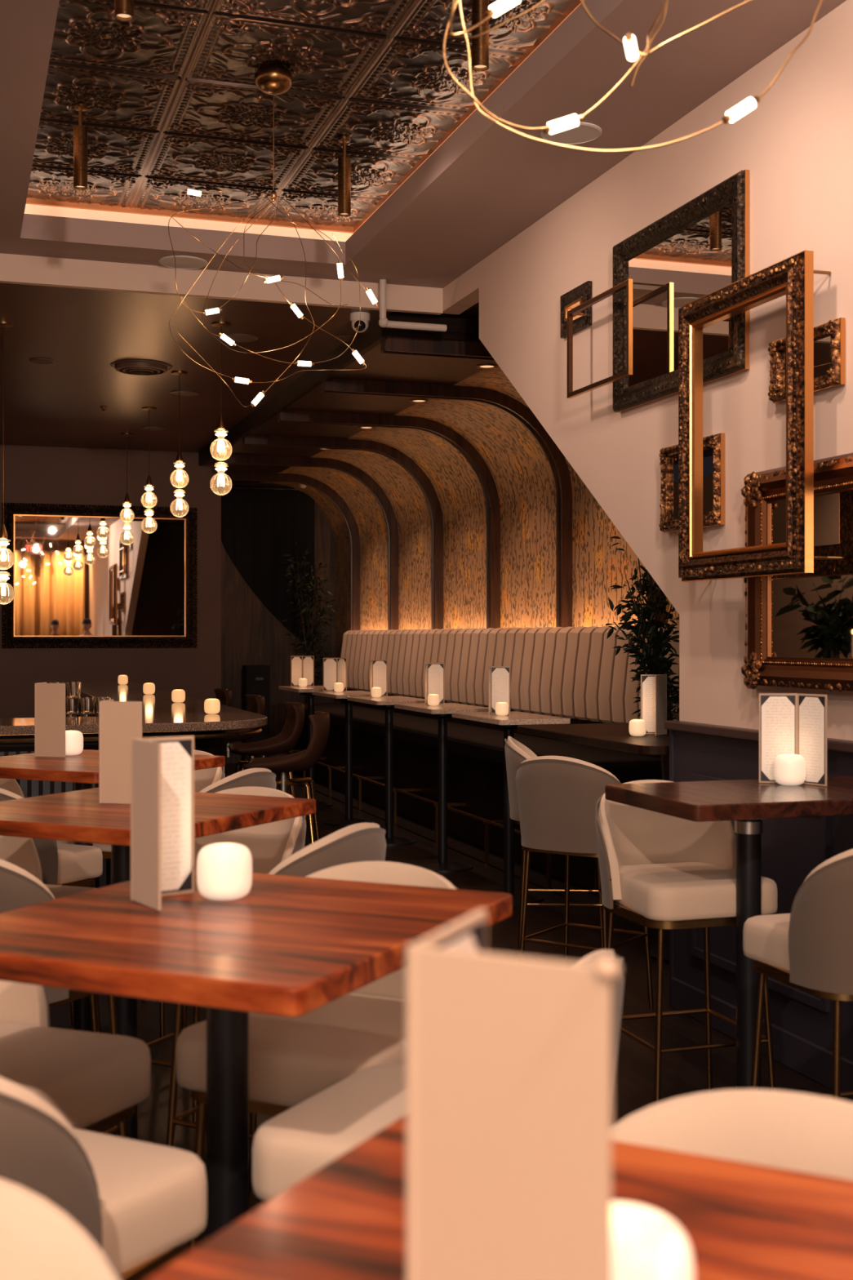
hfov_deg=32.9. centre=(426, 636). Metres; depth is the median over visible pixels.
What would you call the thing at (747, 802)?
table
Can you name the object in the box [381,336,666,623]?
trim
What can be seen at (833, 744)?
trim
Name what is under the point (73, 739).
lantern
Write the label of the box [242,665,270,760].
storage cabinet
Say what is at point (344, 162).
pendant light
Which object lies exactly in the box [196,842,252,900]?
candle holder
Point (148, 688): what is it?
lantern
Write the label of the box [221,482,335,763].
wall
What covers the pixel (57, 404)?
ceiling
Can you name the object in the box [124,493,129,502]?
socket
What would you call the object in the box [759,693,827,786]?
menu
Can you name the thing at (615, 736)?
table
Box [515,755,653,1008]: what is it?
bar stool
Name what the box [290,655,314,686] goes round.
menu
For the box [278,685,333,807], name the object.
stone table
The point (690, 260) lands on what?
mirror glass
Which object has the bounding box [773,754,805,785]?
lantern
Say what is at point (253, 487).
curtain rod
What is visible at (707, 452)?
mirror glass
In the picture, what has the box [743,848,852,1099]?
bar stool
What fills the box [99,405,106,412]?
sprinkler head
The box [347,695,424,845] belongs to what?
stone table
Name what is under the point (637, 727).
lantern
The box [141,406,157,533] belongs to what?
glass pendant
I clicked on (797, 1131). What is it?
bar stool
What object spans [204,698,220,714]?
lantern
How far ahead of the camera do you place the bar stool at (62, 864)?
4.81 m
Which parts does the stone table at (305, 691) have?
post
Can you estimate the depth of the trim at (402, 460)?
13.60 m
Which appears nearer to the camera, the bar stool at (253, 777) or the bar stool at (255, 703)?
the bar stool at (253, 777)
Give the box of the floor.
[48,763,852,1245]
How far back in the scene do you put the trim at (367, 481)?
14.98 m
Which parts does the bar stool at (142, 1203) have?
backrest, seat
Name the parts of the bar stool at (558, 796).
leg, leg, backrest, leg, leg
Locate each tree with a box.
[281,541,337,702]
[605,532,679,781]
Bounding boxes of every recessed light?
[357,426,374,429]
[408,398,428,402]
[475,363,497,368]
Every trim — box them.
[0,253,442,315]
[23,204,353,241]
[25,0,584,233]
[198,312,481,466]
[215,454,398,630]
[223,471,359,630]
[242,434,443,629]
[277,409,500,628]
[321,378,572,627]
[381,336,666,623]
[664,720,852,753]
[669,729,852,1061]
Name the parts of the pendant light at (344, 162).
stem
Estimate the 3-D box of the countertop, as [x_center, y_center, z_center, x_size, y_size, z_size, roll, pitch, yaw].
[-3.576,0.453,10.167,3.720,0.045,7.050,0,0,-18]
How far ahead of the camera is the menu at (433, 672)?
9.60 m
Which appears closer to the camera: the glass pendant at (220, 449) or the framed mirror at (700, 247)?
the framed mirror at (700, 247)
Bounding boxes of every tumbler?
[65,681,71,697]
[65,697,79,714]
[65,714,77,717]
[66,681,81,697]
[79,713,93,716]
[80,697,93,712]
[80,697,95,714]
[94,697,109,712]
[96,697,111,713]
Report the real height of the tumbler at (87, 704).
0.086 m
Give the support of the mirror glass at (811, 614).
attached to the mirror at (799, 627)
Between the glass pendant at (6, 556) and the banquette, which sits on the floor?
the banquette
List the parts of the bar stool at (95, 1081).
backrest, seat, leg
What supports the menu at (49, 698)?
on the table at (82, 770)
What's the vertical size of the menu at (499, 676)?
0.275 m
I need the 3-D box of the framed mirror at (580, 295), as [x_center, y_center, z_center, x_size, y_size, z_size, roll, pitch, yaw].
[0.699,-1.539,6.815,0.030,0.202,0.319,0,0,-18]
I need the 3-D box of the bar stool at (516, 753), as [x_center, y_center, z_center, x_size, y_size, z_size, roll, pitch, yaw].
[0.604,0.980,6.654,0.489,1.041,0.470,0,0,4]
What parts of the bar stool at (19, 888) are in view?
backrest, leg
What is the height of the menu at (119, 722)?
0.275 m
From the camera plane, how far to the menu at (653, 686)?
6.65 m
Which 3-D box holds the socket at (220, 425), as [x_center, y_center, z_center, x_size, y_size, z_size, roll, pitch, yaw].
[-1.279,-1.337,8.998,0.052,0.085,0.052,0,0,-18]
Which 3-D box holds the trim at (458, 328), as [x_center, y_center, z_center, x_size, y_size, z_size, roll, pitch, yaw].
[-0.684,-1.525,13.132,1.940,0.990,8.610,0,0,-18]
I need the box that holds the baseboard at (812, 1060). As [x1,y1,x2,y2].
[671,977,852,1100]
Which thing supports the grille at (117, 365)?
attached to the ceiling vent at (140, 367)
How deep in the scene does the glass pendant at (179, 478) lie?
10.63 m
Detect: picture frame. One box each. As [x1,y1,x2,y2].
[567,279,650,398]
[677,250,831,582]
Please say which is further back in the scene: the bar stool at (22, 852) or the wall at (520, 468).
the wall at (520, 468)
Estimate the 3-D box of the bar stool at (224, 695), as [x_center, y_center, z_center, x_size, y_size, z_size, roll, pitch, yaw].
[-1.888,0.972,12.113,0.503,1.061,0.470,0,0,-18]
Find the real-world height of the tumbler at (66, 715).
0.086 m
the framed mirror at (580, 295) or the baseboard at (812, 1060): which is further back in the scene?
the framed mirror at (580, 295)
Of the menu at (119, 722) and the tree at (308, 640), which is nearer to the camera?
the menu at (119, 722)
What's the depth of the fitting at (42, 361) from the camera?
10.19 m
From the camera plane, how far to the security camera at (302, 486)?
16.53 m
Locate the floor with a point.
(682, 1073)
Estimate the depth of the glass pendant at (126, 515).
13.86 m
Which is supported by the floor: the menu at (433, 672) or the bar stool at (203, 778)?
the bar stool at (203, 778)
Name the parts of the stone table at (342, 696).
post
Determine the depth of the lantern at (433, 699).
9.39 m
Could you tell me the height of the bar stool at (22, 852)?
1.041 m
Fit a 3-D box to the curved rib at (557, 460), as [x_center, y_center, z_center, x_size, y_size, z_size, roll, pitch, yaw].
[0.172,-0.165,10.577,1.900,3.330,0.110,0,0,-18]
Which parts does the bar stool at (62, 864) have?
backrest, seat, leg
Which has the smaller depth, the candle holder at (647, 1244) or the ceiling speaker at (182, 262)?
the candle holder at (647, 1244)
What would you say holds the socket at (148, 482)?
attached to the glass pendant at (148, 500)
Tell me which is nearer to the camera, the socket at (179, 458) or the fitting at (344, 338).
the fitting at (344, 338)
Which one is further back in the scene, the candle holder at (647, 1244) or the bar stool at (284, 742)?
the bar stool at (284, 742)
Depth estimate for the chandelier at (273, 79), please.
6.08 m
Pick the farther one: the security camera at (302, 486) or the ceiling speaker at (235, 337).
the security camera at (302, 486)
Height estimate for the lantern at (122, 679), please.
0.084 m
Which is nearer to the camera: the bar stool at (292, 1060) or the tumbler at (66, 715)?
the bar stool at (292, 1060)
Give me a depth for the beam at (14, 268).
8.27 m
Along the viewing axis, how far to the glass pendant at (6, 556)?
8.97 m
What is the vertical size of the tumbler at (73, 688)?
0.086 m
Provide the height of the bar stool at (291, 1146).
1.041 m
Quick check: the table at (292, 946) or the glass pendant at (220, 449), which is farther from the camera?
the glass pendant at (220, 449)
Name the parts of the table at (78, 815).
post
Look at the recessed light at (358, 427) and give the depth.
12.61 m
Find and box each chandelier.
[168,63,377,407]
[443,0,822,151]
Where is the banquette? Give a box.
[280,625,679,889]
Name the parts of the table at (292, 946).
post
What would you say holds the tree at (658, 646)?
on the floor
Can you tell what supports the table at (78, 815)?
on the floor
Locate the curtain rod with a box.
[231,485,298,490]
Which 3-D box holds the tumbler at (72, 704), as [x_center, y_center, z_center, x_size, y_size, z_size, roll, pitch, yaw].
[-1.938,0.380,7.909,0.080,0.086,0.078,0,0,-18]
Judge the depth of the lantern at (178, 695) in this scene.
9.40 m
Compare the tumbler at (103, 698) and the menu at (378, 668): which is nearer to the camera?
the tumbler at (103, 698)
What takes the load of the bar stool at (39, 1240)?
on the floor
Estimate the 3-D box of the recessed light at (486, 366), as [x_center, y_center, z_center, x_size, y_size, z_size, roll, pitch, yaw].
[0.408,-1.826,9.760,0.150,0.008,0.150,0,0,-18]
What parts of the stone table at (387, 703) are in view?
post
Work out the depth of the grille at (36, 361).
10.19 m
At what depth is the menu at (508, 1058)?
0.79 m
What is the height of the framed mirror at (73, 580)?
1.475 m
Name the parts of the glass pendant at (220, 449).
ribbed globe, ribbed globe, cord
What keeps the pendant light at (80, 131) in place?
in the ceiling at (171, 95)
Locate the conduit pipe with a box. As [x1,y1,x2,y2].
[378,279,447,331]
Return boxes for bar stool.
[0,777,74,1026]
[0,787,102,1032]
[0,835,105,1133]
[0,858,118,1134]
[0,980,151,1138]
[0,1076,206,1279]
[0,1177,122,1279]
[93,750,225,1037]
[146,786,306,1121]
[165,822,386,1190]
[176,861,457,1252]
[182,768,276,1029]
[213,688,231,706]
[226,694,265,760]
[227,701,304,797]
[241,711,329,847]
[252,949,624,1201]
[504,736,603,956]
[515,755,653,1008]
[595,779,777,1104]
[611,1088,852,1180]
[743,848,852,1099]
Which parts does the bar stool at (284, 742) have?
leg, leg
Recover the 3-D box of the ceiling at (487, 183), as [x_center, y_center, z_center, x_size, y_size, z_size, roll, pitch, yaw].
[-0.717,-2.165,3.159,5.000,0.130,10.050,0,0,-18]
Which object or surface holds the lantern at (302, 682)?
on the stone table at (305, 691)
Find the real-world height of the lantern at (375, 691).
0.076 m
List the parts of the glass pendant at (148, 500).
cord, ribbed globe, ribbed globe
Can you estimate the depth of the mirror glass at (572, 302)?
6.79 m
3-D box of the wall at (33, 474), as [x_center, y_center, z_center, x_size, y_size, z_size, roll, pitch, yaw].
[-4.534,-0.275,14.678,4.900,3.550,0.120,0,0,-18]
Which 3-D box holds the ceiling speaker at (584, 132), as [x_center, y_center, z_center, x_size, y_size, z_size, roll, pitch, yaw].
[0.603,-2.095,6.017,0.256,0.010,0.256,0,0,-18]
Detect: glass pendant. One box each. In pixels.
[0,321,14,604]
[120,432,134,545]
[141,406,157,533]
[169,370,188,517]
[209,321,231,495]
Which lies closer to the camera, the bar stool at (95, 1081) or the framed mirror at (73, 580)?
the bar stool at (95, 1081)
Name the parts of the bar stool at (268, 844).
leg, backrest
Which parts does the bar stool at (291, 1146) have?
seat, backrest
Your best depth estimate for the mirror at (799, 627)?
4.95 m
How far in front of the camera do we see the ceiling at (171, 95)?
6.42 m
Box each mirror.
[1,502,196,648]
[560,280,591,338]
[613,169,749,413]
[658,432,724,533]
[741,453,852,695]
[768,317,844,403]
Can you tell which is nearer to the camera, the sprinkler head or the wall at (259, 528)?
the sprinkler head
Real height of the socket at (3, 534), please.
0.085 m
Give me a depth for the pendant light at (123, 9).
4.71 m
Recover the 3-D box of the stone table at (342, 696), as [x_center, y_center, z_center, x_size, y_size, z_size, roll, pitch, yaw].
[-0.625,0.975,11.632,0.420,1.050,0.820,0,0,-18]
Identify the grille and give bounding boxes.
[30,359,53,363]
[112,361,169,369]
[142,427,165,431]
[171,391,198,395]
[335,337,352,341]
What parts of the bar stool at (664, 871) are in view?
leg, leg, backrest, seat, leg, leg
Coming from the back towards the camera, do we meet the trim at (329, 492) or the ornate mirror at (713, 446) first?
the trim at (329, 492)
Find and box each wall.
[0,444,221,718]
[204,335,679,702]
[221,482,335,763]
[221,488,314,651]
[442,0,852,740]
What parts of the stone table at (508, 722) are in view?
post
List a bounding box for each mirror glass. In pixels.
[566,296,583,324]
[626,202,731,388]
[670,448,712,520]
[769,489,852,658]
[782,336,831,387]
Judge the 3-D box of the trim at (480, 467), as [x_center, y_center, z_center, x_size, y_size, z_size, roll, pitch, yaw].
[-0.293,-0.165,12.003,1.900,3.330,0.110,0,0,-18]
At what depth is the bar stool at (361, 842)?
3.53 m
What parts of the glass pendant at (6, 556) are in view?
cord, ribbed globe, ribbed globe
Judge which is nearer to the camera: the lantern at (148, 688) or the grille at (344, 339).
the grille at (344, 339)
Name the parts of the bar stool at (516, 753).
leg, leg, backrest, leg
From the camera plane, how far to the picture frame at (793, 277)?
5.01 m
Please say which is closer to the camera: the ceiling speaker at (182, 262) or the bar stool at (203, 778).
the bar stool at (203, 778)
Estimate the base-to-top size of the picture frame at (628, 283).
0.399 m
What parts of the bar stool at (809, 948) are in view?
leg, seat, backrest, leg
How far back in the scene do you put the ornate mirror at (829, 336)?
4.87 m
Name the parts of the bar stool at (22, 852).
backrest, seat, leg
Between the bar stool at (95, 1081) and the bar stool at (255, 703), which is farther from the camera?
the bar stool at (255, 703)
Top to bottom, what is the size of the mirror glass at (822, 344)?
0.130 m
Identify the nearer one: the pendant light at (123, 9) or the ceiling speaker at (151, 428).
the pendant light at (123, 9)
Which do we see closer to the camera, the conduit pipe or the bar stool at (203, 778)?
the bar stool at (203, 778)
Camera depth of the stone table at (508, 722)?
8.25 m
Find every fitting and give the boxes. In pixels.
[29,358,53,364]
[334,335,354,342]
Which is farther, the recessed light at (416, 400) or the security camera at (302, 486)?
the security camera at (302, 486)
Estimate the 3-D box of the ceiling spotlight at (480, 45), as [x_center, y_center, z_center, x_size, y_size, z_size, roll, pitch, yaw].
[0.192,-2.210,5.147,0.062,0.370,0.062,0,0,-18]
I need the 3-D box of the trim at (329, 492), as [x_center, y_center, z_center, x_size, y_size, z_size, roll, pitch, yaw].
[-1.676,-0.165,16.233,1.900,3.330,0.110,0,0,-18]
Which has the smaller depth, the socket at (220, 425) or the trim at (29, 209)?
the trim at (29, 209)
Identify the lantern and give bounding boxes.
[65,730,83,755]
[117,675,128,684]
[142,682,155,694]
[171,688,185,702]
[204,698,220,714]
[298,678,306,686]
[333,682,343,692]
[371,687,382,697]
[427,693,439,705]
[495,702,508,715]
[629,719,646,736]
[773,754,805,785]
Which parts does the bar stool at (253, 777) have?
leg, backrest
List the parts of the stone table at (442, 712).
post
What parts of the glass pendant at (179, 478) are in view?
ribbed globe, ribbed globe, cord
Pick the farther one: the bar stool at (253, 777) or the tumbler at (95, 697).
the tumbler at (95, 697)
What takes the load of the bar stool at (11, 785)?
on the floor
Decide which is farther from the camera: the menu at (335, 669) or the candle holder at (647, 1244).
the menu at (335, 669)
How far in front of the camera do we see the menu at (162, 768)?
2.50 m
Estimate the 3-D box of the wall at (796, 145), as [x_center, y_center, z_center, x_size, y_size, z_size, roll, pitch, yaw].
[1.709,-0.490,3.978,0.120,3.980,10.100,0,0,-18]
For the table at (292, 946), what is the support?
on the floor
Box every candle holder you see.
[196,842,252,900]
[611,1201,694,1279]
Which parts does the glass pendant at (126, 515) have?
cord, ribbed globe, ribbed globe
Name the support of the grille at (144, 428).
attached to the ceiling speaker at (151, 428)
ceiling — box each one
[0,0,846,288]
[0,282,479,452]
[26,0,574,227]
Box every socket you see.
[0,524,7,537]
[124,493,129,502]
[146,475,151,484]
[175,449,182,461]
[217,414,225,429]
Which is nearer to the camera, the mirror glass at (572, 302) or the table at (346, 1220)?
the table at (346, 1220)
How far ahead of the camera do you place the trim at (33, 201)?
7.96 m
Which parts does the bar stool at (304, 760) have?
leg, swivel post, leg, leg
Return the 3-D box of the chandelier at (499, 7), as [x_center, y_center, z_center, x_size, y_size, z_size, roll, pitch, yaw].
[0.435,-1.665,2.749,0.819,1.489,0.530,0,0,0]
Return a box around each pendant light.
[73,103,87,190]
[114,0,133,21]
[337,135,351,217]
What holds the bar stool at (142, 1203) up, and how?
on the floor
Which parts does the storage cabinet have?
label plate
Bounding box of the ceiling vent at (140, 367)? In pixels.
[110,360,172,375]
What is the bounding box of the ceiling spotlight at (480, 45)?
[471,0,488,71]
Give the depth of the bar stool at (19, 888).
3.21 m
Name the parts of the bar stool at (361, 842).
leg, leg, backrest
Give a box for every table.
[0,680,266,888]
[0,749,225,1044]
[0,787,315,1140]
[0,868,511,1239]
[144,1114,852,1279]
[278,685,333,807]
[311,690,373,826]
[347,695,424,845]
[394,702,488,872]
[452,711,570,905]
[517,723,669,962]
[604,775,852,1089]
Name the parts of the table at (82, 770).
post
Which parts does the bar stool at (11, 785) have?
backrest, seat, leg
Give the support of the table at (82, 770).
on the floor
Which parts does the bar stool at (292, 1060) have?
leg, seat, backrest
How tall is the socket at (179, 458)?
0.085 m
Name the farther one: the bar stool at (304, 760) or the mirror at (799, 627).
the bar stool at (304, 760)
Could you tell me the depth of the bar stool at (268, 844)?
4.38 m
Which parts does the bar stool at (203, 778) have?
seat, leg, backrest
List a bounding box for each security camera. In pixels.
[298,483,306,488]
[350,311,369,333]
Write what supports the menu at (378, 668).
on the stone table at (387, 703)
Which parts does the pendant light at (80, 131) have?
stem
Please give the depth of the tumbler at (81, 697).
8.01 m
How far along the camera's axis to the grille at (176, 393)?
11.56 m
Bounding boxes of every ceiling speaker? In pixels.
[141,426,166,431]
[158,255,207,269]
[169,390,199,396]
[225,333,257,342]
[540,121,602,144]
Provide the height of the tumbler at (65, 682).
0.086 m
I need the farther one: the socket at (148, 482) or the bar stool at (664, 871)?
the socket at (148, 482)
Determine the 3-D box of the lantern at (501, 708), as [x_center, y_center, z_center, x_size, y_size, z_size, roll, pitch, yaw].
[0.431,0.411,8.242,0.078,0.076,0.078,0,0,-18]
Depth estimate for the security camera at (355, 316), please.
8.69 m
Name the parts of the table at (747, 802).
post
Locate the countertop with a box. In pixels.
[0,680,266,735]
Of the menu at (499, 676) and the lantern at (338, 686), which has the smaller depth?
the menu at (499, 676)
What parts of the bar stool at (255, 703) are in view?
swivel post, leg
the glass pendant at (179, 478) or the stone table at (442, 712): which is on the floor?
the stone table at (442, 712)
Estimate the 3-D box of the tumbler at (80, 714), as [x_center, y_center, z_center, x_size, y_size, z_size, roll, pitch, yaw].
[-1.867,0.467,7.933,0.080,0.086,0.078,0,0,-18]
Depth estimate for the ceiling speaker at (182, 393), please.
11.53 m
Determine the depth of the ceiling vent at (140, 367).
10.30 m
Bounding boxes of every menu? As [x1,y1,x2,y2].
[34,682,65,756]
[98,699,142,804]
[130,735,194,911]
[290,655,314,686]
[323,657,346,691]
[369,659,387,697]
[406,908,620,1279]
[424,662,444,705]
[488,666,510,714]
[640,674,666,735]
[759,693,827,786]
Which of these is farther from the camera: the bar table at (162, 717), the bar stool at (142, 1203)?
the bar table at (162, 717)

